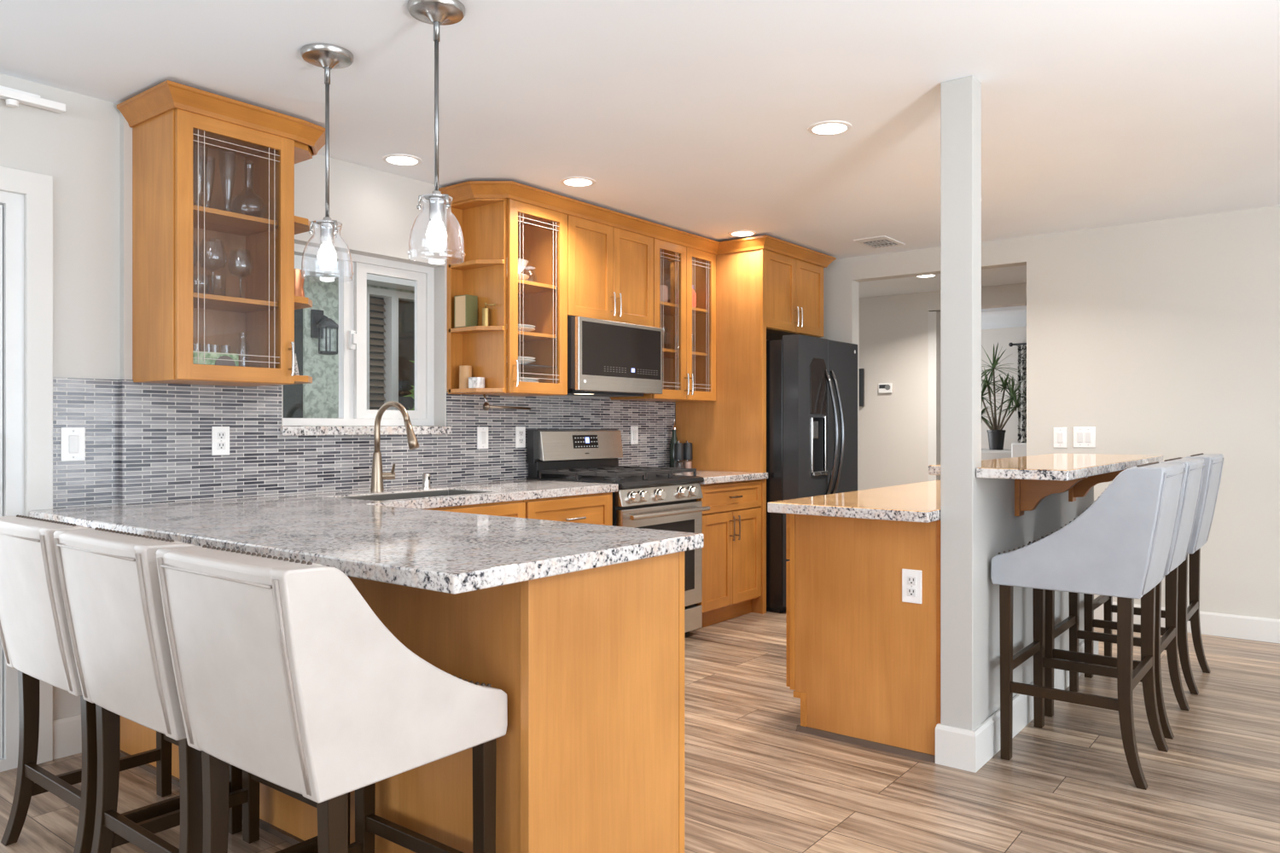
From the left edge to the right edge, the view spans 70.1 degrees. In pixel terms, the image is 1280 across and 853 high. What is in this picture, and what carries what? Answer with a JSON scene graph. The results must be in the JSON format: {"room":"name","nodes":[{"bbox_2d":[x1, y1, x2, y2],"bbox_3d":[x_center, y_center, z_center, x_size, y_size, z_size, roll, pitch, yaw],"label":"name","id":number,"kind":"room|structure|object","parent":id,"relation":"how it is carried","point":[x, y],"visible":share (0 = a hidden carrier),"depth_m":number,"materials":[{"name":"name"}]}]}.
{"room":"kitchen","nodes":[
{"label":"kitchen","id":0,"kind":"room"},
{"bbox_2d":[0,73,675,720],"bbox_3d":[-3.008,-0.013,2.274,0.180,2.440,12.500,0,0,38],"label":"wall","id":1,"kind":"structure","parent":0,"point":[79,146],"depth_m":3.46,"materials":[{"name":"paint"}]},
{"bbox_2d":[0,191,24,772],"bbox_3d":[-2.771,0.192,2.531,0.118,2.030,1.836,0,0,38],"label":"door","id":2,"kind":"structure","parent":1,"relation":"in","point":[12,206],"depth_m":3.21,"materials":[{"name":"white plastic"}]},
{"bbox_2d":[0,166,52,764],"bbox_3d":[-2.747,0.151,2.502,0.022,2.112,2.020,0,0,38],"label":"door frame","id":3,"kind":"structure","parent":1,"relation":"attached to","point":[37,189],"depth_m":3.26,"materials":[{"name":"wood"}]},
{"bbox_2d":[0,85,65,113],"bbox_3d":[-2.685,-1.149,2.548,0.063,0.071,1.928,0,0,38],"label":"track","id":4,"kind":"object","parent":1,"relation":"attached to","point":[13,97],"visible":1,"depth_m":3.20,"materials":[{"name":"white plastic"}]},
{"bbox_2d":[52,714,81,760],"bbox_3d":[-2.076,1.137,3.371,0.014,0.140,0.175,0,0,38],"label":"baseboard","id":5,"kind":"structure","parent":1,"relation":"attached to","point":[66,731],"depth_m":3.33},
{"bbox_2d":[116,80,325,386],"bbox_3d":[-1.595,-0.693,3.614,0.406,1.048,0.733,0,0,38],"label":"upper cabinet","id":6,"kind":"object","parent":1,"relation":"attached to","point":[169,120],"visible":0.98,"depth_m":3.53,"materials":[{"name":"brown wood"}]},
{"bbox_2d":[192,350,238,366],"bbox_3d":[-1.655,-0.237,3.504,0.026,0.098,0.222,0,0,38],"label":"printed card","id":7,"kind":"object","parent":6,"relation":"on","point":[228,357],"visible":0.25,"depth_m":3.51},
{"bbox_2d":[215,355,235,366],"bbox_3d":[-1.611,-0.233,3.541,0.002,0.084,0.084,0,0,38],"label":"print","id":8,"kind":"object","parent":7,"relation":"attached to","point":[226,363],"depth_m":3.54},
{"bbox_2d":[192,204,278,236],"bbox_3d":[-1.676,-0.811,3.580,0.300,0.018,0.431,0,0,38],"label":"shelf","id":9,"kind":"object","parent":6,"relation":"attached to","point":[218,223],"depth_m":3.62,"materials":[{"name":"brown wood"}]},
{"bbox_2d":[192,292,278,313],"bbox_3d":[-1.676,-0.487,3.580,0.300,0.018,0.431,0,0,38],"label":"shelf","id":10,"kind":"object","parent":6,"relation":"attached to","point":[213,304],"depth_m":3.61,"materials":[{"name":"brown wood"}]},
{"bbox_2d":[294,268,305,296],"bbox_3d":[-1.434,-0.589,3.793,0.079,0.120,0.080,0,0,38],"label":"copper pot","id":11,"kind":"object","parent":6,"relation":"on","point":[299,281],"visible":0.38,"depth_m":3.77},
{"bbox_2d":[290,375,312,384],"bbox_3d":[-1.483,-0.195,3.823,0.326,0.026,0.152,0,0,38],"label":"shelf","id":12,"kind":"object","parent":6,"relation":"attached to","point":[298,379],"depth_m":3.72,"materials":[{"name":"brown wood"}]},
{"bbox_2d":[294,215,310,234],"bbox_3d":[-1.483,-0.838,3.823,0.326,0.026,0.152,0,0,38],"label":"shelf","id":13,"kind":"object","parent":6,"relation":"attached to","point":[301,224],"depth_m":3.74,"materials":[{"name":"brown wood"}]},
{"bbox_2d":[294,140,312,163],"bbox_3d":[-1.483,-1.142,3.823,0.326,0.026,0.152,0,0,38],"label":"shelf","id":14,"kind":"object","parent":6,"relation":"attached to","point":[303,152],"depth_m":3.76,"materials":[{"name":"brown wood"}]},
{"bbox_2d":[294,296,312,309],"bbox_3d":[-1.483,-0.515,3.823,0.326,0.026,0.152,0,0,38],"label":"shelf","id":15,"kind":"object","parent":6,"relation":"attached to","point":[299,302],"depth_m":3.74,"materials":[{"name":"brown wood"}]},
{"bbox_2d":[282,244,434,425],"bbox_3d":[-1.369,-0.415,4.411,0.105,0.825,0.905,0,0,38],"label":"window","id":16,"kind":"structure","parent":1,"relation":"in","point":[352,294],"depth_m":4.42,"materials":[{"name":"white plastic"}]},
{"bbox_2d":[52,377,674,508],"bbox_3d":[-0.947,0.062,4.800,0.044,0.480,3.823,0,0,38],"label":"backsplash","id":17,"kind":"structure","parent":1,"relation":"attached to","point":[146,443],"depth_m":3.89,"materials":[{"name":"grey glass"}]},
{"bbox_2d":[60,427,85,461],"bbox_3d":[-2.083,0.065,3.351,0.011,0.124,0.080,0,0,38],"label":"light switch","id":18,"kind":"object","parent":17,"relation":"attached to","point":[72,439],"visible":1,"depth_m":3.35,"materials":[{"name":"white plastic"}]},
{"bbox_2d":[211,426,229,455],"bbox_3d":[-1.726,0.059,3.755,0.009,0.118,0.074,0,0,38],"label":"wall outlet","id":19,"kind":"object","parent":17,"relation":"attached to","point":[220,435],"visible":1,"depth_m":3.75,"materials":[{"name":"white plastic"}]},
{"bbox_2d":[477,426,488,448],"bbox_3d":[-0.842,0.061,4.890,0.011,0.118,0.078,0,0,38],"label":"light switch","id":20,"kind":"object","parent":17,"relation":"attached to","point":[482,432],"visible":1,"depth_m":4.88,"materials":[{"name":"white plastic"}]},
{"bbox_2d":[515,426,525,448],"bbox_3d":[-0.669,0.060,5.114,0.009,0.118,0.074,0,0,38],"label":"wall outlet","id":21,"kind":"object","parent":17,"relation":"attached to","point":[520,431],"visible":1,"depth_m":5.11,"materials":[{"name":"white plastic"}]},
{"bbox_2d":[630,426,638,444],"bbox_3d":[-0.035,0.057,5.929,0.011,0.118,0.074,0,0,38],"label":"light switch","id":22,"kind":"object","parent":17,"relation":"attached to","point":[634,430],"visible":1,"depth_m":5.92,"materials":[{"name":"white plastic"}]},
{"bbox_2d":[279,426,451,436],"bbox_3d":[-1.315,0.019,4.368,0.142,0.041,0.940,0,0,38],"label":"window sill","id":23,"kind":"structure","parent":1,"relation":"attached to","point":[284,431],"depth_m":4.24,"materials":[{"name":"grey stone"}]},
{"bbox_2d":[447,197,504,394],"bbox_3d":[-0.840,-0.662,4.647,0.330,0.986,0.092,0,0,38],"label":"shelf","id":24,"kind":"object","parent":1,"relation":"attached to","point":[456,266],"visible":0.92,"depth_m":4.71,"materials":[{"name":"brown wood"}]},
{"bbox_2d":[459,366,471,389],"bbox_3d":[-0.898,-0.253,4.695,0.068,0.118,0.068,0,0,38],"label":"wooden cup","id":25,"kind":"object","parent":24,"relation":"on","point":[465,372],"visible":0.71,"depth_m":4.67,"materials":[{"name":"brown wood"}]},
{"bbox_2d":[453,294,477,328],"bbox_3d":[-0.894,-0.589,4.686,0.093,0.165,0.078,0,0,38],"label":"book","id":26,"kind":"object","parent":24,"relation":"on","point":[466,305],"visible":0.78,"depth_m":4.65,"materials":[{"name":"green paper"}]},
{"bbox_2d":[468,377,484,388],"bbox_3d":[-0.831,-0.222,4.635,0.083,0.055,0.083,0,0,38],"label":"bowl","id":27,"kind":"object","parent":24,"relation":"on","point":[474,382],"visible":0.87,"depth_m":4.60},
{"bbox_2d":[482,302,496,325],"bbox_3d":[-0.764,-0.568,4.611,0.082,0.123,0.038,0,0,38],"label":"pepper grinder","id":28,"kind":"object","parent":24,"relation":"on","point":[485,311],"visible":0.91,"depth_m":4.61,"materials":[{"name":"gold metal"}]},
{"bbox_2d":[462,198,567,396],"bbox_3d":[-0.651,-0.662,4.845,0.387,0.986,0.452,0,0,38],"label":"upper cabinet","id":29,"kind":"object","parent":1,"relation":"attached to","point":[509,230],"visible":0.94,"depth_m":4.75,"materials":[{"name":"brown wood"}]},
{"bbox_2d":[482,394,530,410],"bbox_3d":[-0.709,-0.127,4.897,0.044,0.087,0.336,0,0,38],"label":"paper towel holder","id":30,"kind":"object","parent":29,"relation":"attached to","point":[485,406],"visible":0.98,"depth_m":4.83,"materials":[{"name":"silver metal"}]},
{"bbox_2d":[517,273,529,280],"bbox_3d":[-0.696,-0.778,4.809,0.224,0.033,0.224,0,0,38],"label":"serving bowl","id":31,"kind":"object","parent":29,"relation":"on","point":[523,276],"visible":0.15,"depth_m":4.76,"materials":[{"name":"white ceramic"}]},
{"bbox_2d":[517,258,528,273],"bbox_3d":[-0.696,-0.831,4.809,0.218,0.085,0.218,0,0,38],"label":"serving bowl","id":32,"kind":"object","parent":31,"relation":"on","point":[523,262],"visible":0.12,"depth_m":4.77,"materials":[{"name":"white ceramic"}]},
{"bbox_2d":[518,363,552,369],"bbox_3d":[-0.685,-0.322,4.871,0.280,0.006,0.416,0,0,38],"label":"glass shelf","id":33,"kind":"object","parent":29,"relation":"attached to","point":[530,366],"depth_m":4.98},
{"bbox_2d":[517,279,558,295],"bbox_3d":[-0.677,-0.749,4.865,0.300,0.018,0.416,0,0,38],"label":"shelf","id":34,"kind":"object","parent":29,"relation":"attached to","point":[527,288],"depth_m":4.92,"materials":[{"name":"brown wood"}]},
{"bbox_2d":[517,331,558,342],"bbox_3d":[-0.677,-0.484,4.865,0.300,0.018,0.416,0,0,38],"label":"shelf","id":35,"kind":"object","parent":29,"relation":"attached to","point":[525,336],"depth_m":4.90,"materials":[{"name":"brown wood"}]},
{"bbox_2d":[438,180,835,267],"bbox_3d":[0.189,-1.181,5.620,0.761,0.072,3.009,0,0,38],"label":"crown molding","id":36,"kind":"structure","parent":29,"relation":"attached to","point":[470,189],"depth_m":5.21,"materials":[{"name":"brown wood"}]},
{"bbox_2d":[567,215,653,326],"bbox_3d":[-0.275,-0.878,5.328,0.387,0.554,0.772,0,0,38],"label":"upper cabinet","id":37,"kind":"object","parent":1,"relation":"attached to","point":[610,270],"visible":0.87,"depth_m":5.20,"materials":[{"name":"brown wood"}]},
{"bbox_2d":[567,315,662,396],"bbox_3d":[-0.255,-0.390,5.316,0.409,0.418,0.758,0,0,38],"label":"microwave","id":38,"kind":"object","parent":37,"relation":"attached to","point":[606,358],"visible":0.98,"depth_m":5.13,"materials":[{"name":"silver metal"}]},
{"bbox_2d":[610,238,715,401],"bbox_3d":[0.175,-0.662,5.907,0.387,0.986,0.695,0,0,38],"label":"upper cabinet","id":39,"kind":"object","parent":1,"relation":"attached to","point":[689,375],"visible":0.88,"depth_m":6.04,"materials":[{"name":"brown wood"}]},
{"bbox_2d":[659,285,668,302],"bbox_3d":[0.140,-0.840,5.819,0.080,0.112,0.080,0,0,38],"label":"cup","id":40,"kind":"object","parent":39,"relation":"on","point":[664,288],"visible":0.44,"depth_m":5.78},
{"bbox_2d":[659,301,708,316],"bbox_3d":[0.148,-0.769,5.928,0.300,0.018,0.659,0,0,38],"label":"shelf","id":41,"kind":"object","parent":39,"relation":"attached to","point":[667,309],"depth_m":6.04,"materials":[{"name":"brown wood"}]},
{"bbox_2d":[662,348,708,358],"bbox_3d":[0.148,-0.479,5.928,0.300,0.018,0.659,0,0,38],"label":"shelf","id":42,"kind":"object","parent":39,"relation":"attached to","point":[666,353],"depth_m":6.01,"materials":[{"name":"brown wood"}]},
{"bbox_2d":[676,285,696,307],"bbox_3d":[0.310,-0.878,6.104,0.136,0.199,0.136,0,0,38],"label":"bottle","id":43,"kind":"object","parent":39,"relation":"on","point":[694,293],"visible":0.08,"depth_m":6.07,"materials":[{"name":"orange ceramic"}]},
{"bbox_2d":[302,275,414,426],"bbox_3d":[-1.349,-0.083,6.902,0.200,2.820,2.755,0,0,38],"label":"wall","id":44,"kind":"structure","parent":0,"point":[320,397],"depth_m":5.85,"materials":[{"name":"green paint"}]},
{"bbox_2d":[282,308,302,426],"bbox_3d":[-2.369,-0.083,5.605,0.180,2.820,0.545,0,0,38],"label":"door","id":45,"kind":"structure","parent":44,"relation":"in","point":[292,394],"depth_m":5.73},
{"bbox_2d":[310,309,338,354],"bbox_3d":[-1.987,-0.596,5.723,0.238,0.295,0.136,0,0,38],"label":"wall lantern","id":46,"kind":"object","parent":44,"relation":"attached to","point":[319,322],"visible":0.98,"depth_m":5.70,"materials":[{"name":"black metal"}]},
{"bbox_2d":[316,318,338,329],"bbox_3d":[-1.947,-0.647,5.692,0.136,0.062,0.136,0,0,38],"label":"hood","id":47,"kind":"object","parent":46,"relation":"attached to","point":[327,323],"depth_m":5.65,"materials":[{"name":"black metal"}]},
{"bbox_2d":[294,255,414,291],"bbox_3d":[-1.519,-1.003,6.373,0.180,0.100,3.800,0,0,38],"label":"eave","id":48,"kind":"object","parent":44,"relation":"attached to","point":[312,267],"visible":0.07,"depth_m":5.77},
{"bbox_2d":[360,286,414,426],"bbox_3d":[-1.575,-0.363,6.492,0.115,1.140,1.000,0,0,38],"label":"window","id":49,"kind":"structure","parent":44,"relation":"in","point":[390,313],"depth_m":6.27,"materials":[{"name":"glass"}]},
{"bbox_2d":[0,0,1279,329],"bbox_3d":[1.915,-1.283,2.058,11.700,0.100,18.400,0,0,38],"label":"ceiling","id":50,"kind":"structure","parent":0,"point":[694,117],"depth_m":3.37,"materials":[{"name":"paint"}]},
{"bbox_2d":[300,42,354,280],"bbox_3d":[-1.034,-0.861,3.013,0.168,0.745,0.168,0,0,38],"label":"pendant light","id":51,"kind":"object","parent":50,"relation":"hanging from","point":[328,56],"visible":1,"depth_m":3.00,"materials":[{"name":"silver metal"}]},
{"bbox_2d":[316,216,337,244],"bbox_3d":[-1.034,-0.648,3.013,0.068,0.084,0.068,0,0,38],"label":"socket","id":52,"kind":"object","parent":51,"relation":"attached to","point":[328,235],"depth_m":2.99,"materials":[{"name":"silver metal"}]},
{"bbox_2d":[382,153,422,165],"bbox_3d":[-1.098,-1.230,4.209,0.180,0.006,0.180,0,0,38],"label":"recessed light","id":53,"kind":"object","parent":50,"relation":"in","point":[393,159],"visible":1,"depth_m":4.20,"materials":[{"name":"white plastic"}]},
{"bbox_2d":[407,0,465,262],"bbox_3d":[-0.598,-0.861,2.678,0.168,0.745,0.168,0,0,38],"label":"pendant light","id":54,"kind":"object","parent":50,"relation":"hanging from","point":[437,13],"visible":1,"depth_m":2.66,"materials":[{"name":"silver metal"}]},
{"bbox_2d":[424,190,445,221],"bbox_3d":[-0.598,-0.648,2.678,0.068,0.084,0.068,0,0,38],"label":"socket","id":55,"kind":"object","parent":54,"relation":"attached to","point":[437,212],"depth_m":2.66,"materials":[{"name":"silver metal"}]},
{"bbox_2d":[559,176,595,186],"bbox_3d":[-0.312,-1.230,4.586,0.180,0.006,0.180,0,0,38],"label":"recessed light","id":56,"kind":"object","parent":50,"relation":"in","point":[572,181],"visible":1,"depth_m":4.58,"materials":[{"name":"white plastic"}]},
{"bbox_2d":[728,230,756,236],"bbox_3d":[0.653,-1.230,5.812,0.180,0.006,0.180,0,0,38],"label":"recessed light","id":57,"kind":"object","parent":50,"relation":"in","point":[737,233],"visible":1,"depth_m":5.80,"materials":[{"name":"white plastic"}]},
{"bbox_2d":[807,120,851,135],"bbox_3d":[0.782,-1.230,3.761,0.180,0.006,0.180,0,0,38],"label":"recessed light","id":58,"kind":"object","parent":50,"relation":"in","point":[829,127],"visible":1,"depth_m":3.75,"materials":[{"name":"white plastic"}]},
{"bbox_2d":[853,235,904,248],"bbox_3d":[1.596,-1.225,6.080,0.220,0.016,0.340,0,0,38],"label":"ceiling vent","id":59,"kind":"object","parent":50,"relation":"in","point":[883,241],"visible":1,"depth_m":6.04,"materials":[{"name":"white plastic"}]},
{"bbox_2d":[981,305,1026,315],"bbox_3d":[3.991,-1.193,9.373,4.000,0.080,0.900,0,0,38],"label":"trim","id":60,"kind":"structure","parent":50,"relation":"attached to","point":[1023,308],"depth_m":9.14,"materials":[{"name":"paint"}]},
{"bbox_2d":[0,610,1279,852],"bbox_3d":[1.915,1.257,2.058,11.700,0.100,18.400,0,0,38],"label":"floor","id":61,"kind":"structure","parent":0,"point":[754,782],"depth_m":3.11,"materials":[{"name":"laminate"}]},
{"bbox_2d":[0,514,242,852],"bbox_3d":[-1.528,0.731,2.670,0.500,0.952,0.560,0,0,38],"label":"counter stool","id":62,"kind":"object","parent":61,"relation":"on","point":[35,636],"visible":0.44,"depth_m":2.47,"materials":[{"name":"beige leather"}]},
{"bbox_2d":[53,527,350,852],"bbox_3d":[-1.102,0.731,2.339,0.500,0.952,0.560,0,0,38],"label":"counter stool","id":63,"kind":"object","parent":61,"relation":"on","point":[109,578],"visible":0.49,"depth_m":2.13,"materials":[{"name":"beige leather"}]},
{"bbox_2d":[155,544,507,852],"bbox_3d":[-0.667,0.731,2.002,0.500,0.952,0.560,0,0,38],"label":"counter stool","id":64,"kind":"object","parent":61,"relation":"on","point":[286,676],"visible":1,"depth_m":1.79,"materials":[{"name":"beige leather"}]},
{"bbox_2d":[119,551,684,852],"bbox_3d":[-0.938,0.772,2.962,2.220,0.870,0.612,0,0,38],"label":"base cabinet","id":65,"kind":"object","parent":61,"relation":"on","point":[589,664],"visible":0.27,"depth_m":2.25,"materials":[{"name":"brown wood"}]},
{"bbox_2d":[29,479,703,594],"bbox_3d":[-0.532,0.317,3.493,2.303,0.040,2.438,0,0,38],"label":"countertop","id":66,"kind":"structure","parent":65,"relation":"on","point":[400,542],"depth_m":2.54,"materials":[{"name":"stone"}]},
{"bbox_2d":[370,401,419,491],"bbox_3d":[-1.101,0.090,4.145,0.304,0.413,0.105,0,0,38],"label":"faucet","id":67,"kind":"object","parent":66,"relation":"on","point":[377,475],"visible":1,"depth_m":4.18,"materials":[{"name":"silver metal"}]},
{"bbox_2d":[337,489,487,500],"bbox_3d":[-0.985,0.411,4.013,0.358,0.218,0.668,0,0,38],"label":"sink","id":68,"kind":"object","parent":66,"relation":"in","point":[439,492],"visible":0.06,"depth_m":4.20,"materials":[{"name":"metal"}]},
{"bbox_2d":[421,473,431,488],"bbox_3d":[-1.027,0.262,4.382,0.048,0.070,0.048,0,0,38],"label":"soap dispenser","id":69,"kind":"object","parent":66,"relation":"on","point":[426,477],"visible":1,"depth_m":4.37,"materials":[{"name":"silver metal"}]},
{"bbox_2d":[426,500,525,517],"bbox_3d":[-1.047,0.772,4.037,0.712,0.870,0.890,0,0,38],"label":"base cabinet","id":70,"kind":"object","parent":61,"relation":"on","point":[514,509],"visible":0.06,"depth_m":4.04,"materials":[{"name":"brown wood"}]},
{"bbox_2d":[523,492,612,525],"bbox_3d":[-0.575,0.772,4.645,0.712,0.870,0.640,0,0,38],"label":"base cabinet","id":71,"kind":"object","parent":61,"relation":"on","point":[590,509],"visible":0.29,"depth_m":4.46,"materials":[{"name":"brown wood"}]},
{"bbox_2d":[526,429,709,634],"bbox_3d":[-0.113,0.612,5.199,0.751,1.190,0.754,0,0,38],"label":"gas range","id":72,"kind":"object","parent":61,"relation":"on","point":[647,497],"visible":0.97,"depth_m":5.15,"materials":[{"name":"silver metal"}]},
{"bbox_2d":[526,474,703,488],"bbox_3d":[-0.133,0.306,5.215,0.701,0.034,0.754,0,0,38],"label":"cooktop","id":73,"kind":"object","parent":72,"relation":"in","point":[653,481],"depth_m":5.05,"materials":[{"name":"black metal"}]},
{"bbox_2d":[696,479,761,628],"bbox_3d":[0.318,0.772,5.794,0.712,0.870,0.696,0,0,38],"label":"base cabinet","id":74,"kind":"object","parent":61,"relation":"on","point":[731,527],"visible":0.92,"depth_m":5.60,"materials":[{"name":"brown wood"}]},
{"bbox_2d":[673,470,767,484],"bbox_3d":[0.316,0.317,5.810,0.728,0.040,0.733,0,0,38],"label":"countertop","id":75,"kind":"structure","parent":74,"relation":"on","point":[710,477],"depth_m":5.62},
{"bbox_2d":[669,419,679,467],"bbox_3d":[0.233,0.124,6.208,0.064,0.345,0.064,0,0,38],"label":"oil bottle","id":76,"kind":"object","parent":75,"relation":"on","point":[674,439],"visible":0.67,"depth_m":6.19,"materials":[{"name":"green glass"}]},
{"bbox_2d":[674,440,683,468],"bbox_3d":[0.260,0.196,6.112,0.066,0.203,0.066,0,0,38],"label":"mill","id":77,"kind":"object","parent":75,"relation":"on","point":[678,447],"visible":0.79,"depth_m":6.09,"materials":[{"name":"black plastic"}]},
{"bbox_2d":[683,440,692,468],"bbox_3d":[0.322,0.196,6.168,0.066,0.203,0.066,0,0,38],"label":"mill","id":78,"kind":"object","parent":75,"relation":"on","point":[687,446],"visible":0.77,"depth_m":6.14,"materials":[{"name":"black plastic"}]},
{"bbox_2d":[675,248,823,614],"bbox_3d":[0.796,0.026,6.420,0.730,2.362,0.884,0,0,38],"label":"cabinet","id":79,"kind":"object","parent":61,"relation":"on","point":[762,295],"visible":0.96,"depth_m":6.02,"materials":[{"name":"brown wood"}]},
{"bbox_2d":[766,334,857,613],"bbox_3d":[0.976,0.309,6.370,0.965,1.795,0.893,0,0,38],"label":"refrigerator","id":80,"kind":"object","parent":61,"relation":"on","point":[811,382],"visible":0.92,"depth_m":5.91,"materials":[{"name":"black metal"}]},
{"bbox_2d":[785,513,940,762],"bbox_3d":[1.409,0.772,4.213,0.632,0.870,1.918,0,0,38],"label":"base cabinet","id":81,"kind":"object","parent":61,"relation":"on","point":[863,662],"visible":0.56,"depth_m":3.45,"materials":[{"name":"brown wood"}]},
{"bbox_2d":[767,480,940,523],"bbox_3d":[1.387,0.317,4.196,0.642,0.040,2.072,0,0,38],"label":"countertop","id":82,"kind":"structure","parent":81,"relation":"on","point":[916,502],"depth_m":3.53,"materials":[{"name":"stone"}]},
{"bbox_2d":[901,569,921,604],"bbox_3d":[0.995,0.585,3.337,0.074,0.122,0.009,0,0,38],"label":"wall outlet","id":83,"kind":"object","parent":81,"relation":"attached to","point":[911,579],"visible":1,"depth_m":3.33,"materials":[{"name":"white plastic"}]},
{"bbox_2d":[907,576,916,585],"bbox_3d":[0.993,0.564,3.335,0.034,0.030,0.002,0,0,38],"label":"socket","id":84,"kind":"object","parent":83,"relation":"attached to","point":[911,580],"depth_m":3.33,"materials":[{"name":"white plastic"}]},
{"bbox_2d":[940,75,981,731],"bbox_3d":[1.151,-0.013,3.269,0.115,2.440,0.095,0,0,38],"label":"pillar","id":85,"kind":"structure","parent":61,"relation":"on","point":[960,98],"depth_m":3.23,"materials":[{"name":"paint"}]},
{"bbox_2d":[981,448,1011,453],"bbox_3d":[4.205,0.740,10.790,1.100,0.935,0.700,0,0,38],"label":"console table","id":86,"kind":"object","parent":61,"relation":"on","point":[983,450],"visible":0.08,"depth_m":10.48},
{"bbox_2d":[981,343,1026,449],"bbox_3d":[4.168,-0.357,10.613,0.917,1.256,0.635,0,0,38],"label":"potted plant","id":87,"kind":"object","parent":86,"relation":"on","point":[996,434],"visible":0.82,"depth_m":10.60,"materials":[{"name":"green plant"}]},
{"bbox_2d":[1011,442,1026,457],"bbox_3d":[4.326,0.692,9.967,0.400,1.030,0.450,0,0,38],"label":"dining chair","id":88,"kind":"object","parent":61,"relation":"on","point":[1018,450],"visible":0.09,"depth_m":9.86,"materials":[{"name":"white fabric"}]},
{"bbox_2d":[990,461,1186,790],"bbox_3d":[1.653,0.669,3.351,0.560,1.076,0.500,0,0,38],"label":"bar stool","id":89,"kind":"object","parent":61,"relation":"on","point":[1120,547],"visible":1,"depth_m":3.15,"materials":[{"name":"grey leather"}]},
{"bbox_2d":[1040,457,1204,739],"bbox_3d":[2.026,0.669,3.840,0.560,1.076,0.500,0,0,38],"label":"bar stool","id":90,"kind":"object","parent":61,"relation":"on","point":[1195,467],"visible":0.37,"depth_m":3.79,"materials":[{"name":"grey leather"}]},
{"bbox_2d":[1083,453,1224,694],"bbox_3d":[2.483,0.669,4.428,0.560,1.076,0.500,0,0,38],"label":"bar stool","id":91,"kind":"object","parent":61,"relation":"on","point":[1213,462],"visible":0.42,"depth_m":4.30,"materials":[{"name":"grey leather"}]},
{"bbox_2d":[859,282,1026,490],"bbox_3d":[2.830,-0.013,8.287,5.300,2.440,0.160,0,0,38],"label":"wall","id":92,"kind":"structure","parent":0,"point":[893,329],"depth_m":8.51,"materials":[{"name":"paint"}]},
{"bbox_2d":[859,368,864,406],"bbox_3d":[2.077,-0.373,8.748,0.145,0.360,0.035,0,0,38],"label":"wall frame","id":93,"kind":"object","parent":92,"relation":"attached to","point":[861,370],"visible":0.44,"depth_m":8.70,"materials":[{"name":"black plastic"}]},
{"bbox_2d":[878,383,892,393],"bbox_3d":[2.307,-0.360,8.575,0.130,0.090,0.028,0,0,38],"label":"thermostat","id":94,"kind":"object","parent":92,"relation":"attached to","point":[887,387],"visible":1,"depth_m":8.56,"materials":[{"name":"white plastic"}]},
{"bbox_2d":[928,311,940,481],"bbox_3d":[2.705,0.080,8.358,0.075,2.255,0.150,0,0,38],"label":"trim","id":95,"kind":"structure","parent":92,"relation":"attached to","point":[933,317],"depth_m":8.30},
{"bbox_2d":[981,326,1026,460],"bbox_3d":[5.343,-0.013,10.868,6.100,2.440,0.120,0,0,38],"label":"wall","id":96,"kind":"structure","parent":0,"point":[1003,337],"depth_m":11.42,"materials":[{"name":"paint"}]},
{"bbox_2d":[1008,343,1026,442],"bbox_3d":[5.091,0.061,10.875,1.306,2.191,0.179,0,0,38],"label":"window curtain","id":97,"kind":"object","parent":96,"relation":"hanging from","point":[1021,347],"visible":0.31,"depth_m":11.11,"materials":[{"name":"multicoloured fabric"}]},
{"bbox_2d":[981,477,1093,723],"bbox_3d":[1.749,0.695,4.039,0.105,1.024,1.855,0,0,38],"label":"wall","id":98,"kind":"structure","parent":0,"point":[1002,531],"depth_m":3.57,"materials":[{"name":"paint"}]},
{"bbox_2d":[935,631,1098,773],"bbox_3d":[1.720,1.137,4.002,0.143,0.140,1.978,0,0,38],"label":"baseboard","id":99,"kind":"structure","parent":98,"relation":"attached to","point":[962,749],"depth_m":3.26,"materials":[{"name":"wood"}]},
{"bbox_2d":[928,453,1163,481],"bbox_3d":[1.827,0.163,3.964,0.510,0.036,1.978,0,0,38],"label":"countertop","id":100,"kind":"structure","parent":98,"relation":"on","point":[1050,467],"depth_m":3.48,"materials":[{"name":"beige stone"}]},
{"bbox_2d":[1014,477,1087,516],"bbox_3d":[1.607,0.268,3.563,0.255,0.174,0.070,0,0,38],"label":"corbel","id":101,"kind":"object","parent":98,"relation":"attached to","point":[1028,493],"visible":0.77,"depth_m":3.58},
{"bbox_2d":[1068,470,1123,501],"bbox_3d":[2.147,0.268,4.258,0.255,0.174,0.070,0,0,38],"label":"corbel","id":102,"kind":"object","parent":98,"relation":"attached to","point":[1080,489],"visible":0.48,"depth_m":4.27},
{"bbox_2d":[820,205,1279,619],"bbox_3d":[4.757,-0.013,4.231,9.680,2.440,0.120,0,0,38],"label":"wall","id":103,"kind":"structure","parent":0,"point":[1158,337],"depth_m":5.41,"materials":[{"name":"paint"}]},
{"bbox_2d":[1053,427,1067,448],"bbox_3d":[2.662,0.070,5.776,0.080,0.128,0.011,0,0,38],"label":"light switch","id":104,"kind":"object","parent":103,"relation":"attached to","point":[1060,433],"visible":1,"depth_m":5.77,"materials":[{"name":"white plastic"}]},
{"bbox_2d":[1073,427,1095,448],"bbox_3d":[2.773,0.067,5.690,0.127,0.128,0.011,0,0,38],"label":"light switch","id":105,"kind":"object","parent":103,"relation":"attached to","point":[1083,437],"visible":1,"depth_m":5.69,"materials":[{"name":"white plastic"}]},
{"bbox_2d":[1093,602,1279,643],"bbox_3d":[5.519,1.142,3.555,7.647,0.130,0.014,0,0,38],"label":"baseboard","id":106,"kind":"structure","parent":103,"relation":"attached to","point":[1212,624],"depth_m":5.21,"materials":[{"name":"wood"}]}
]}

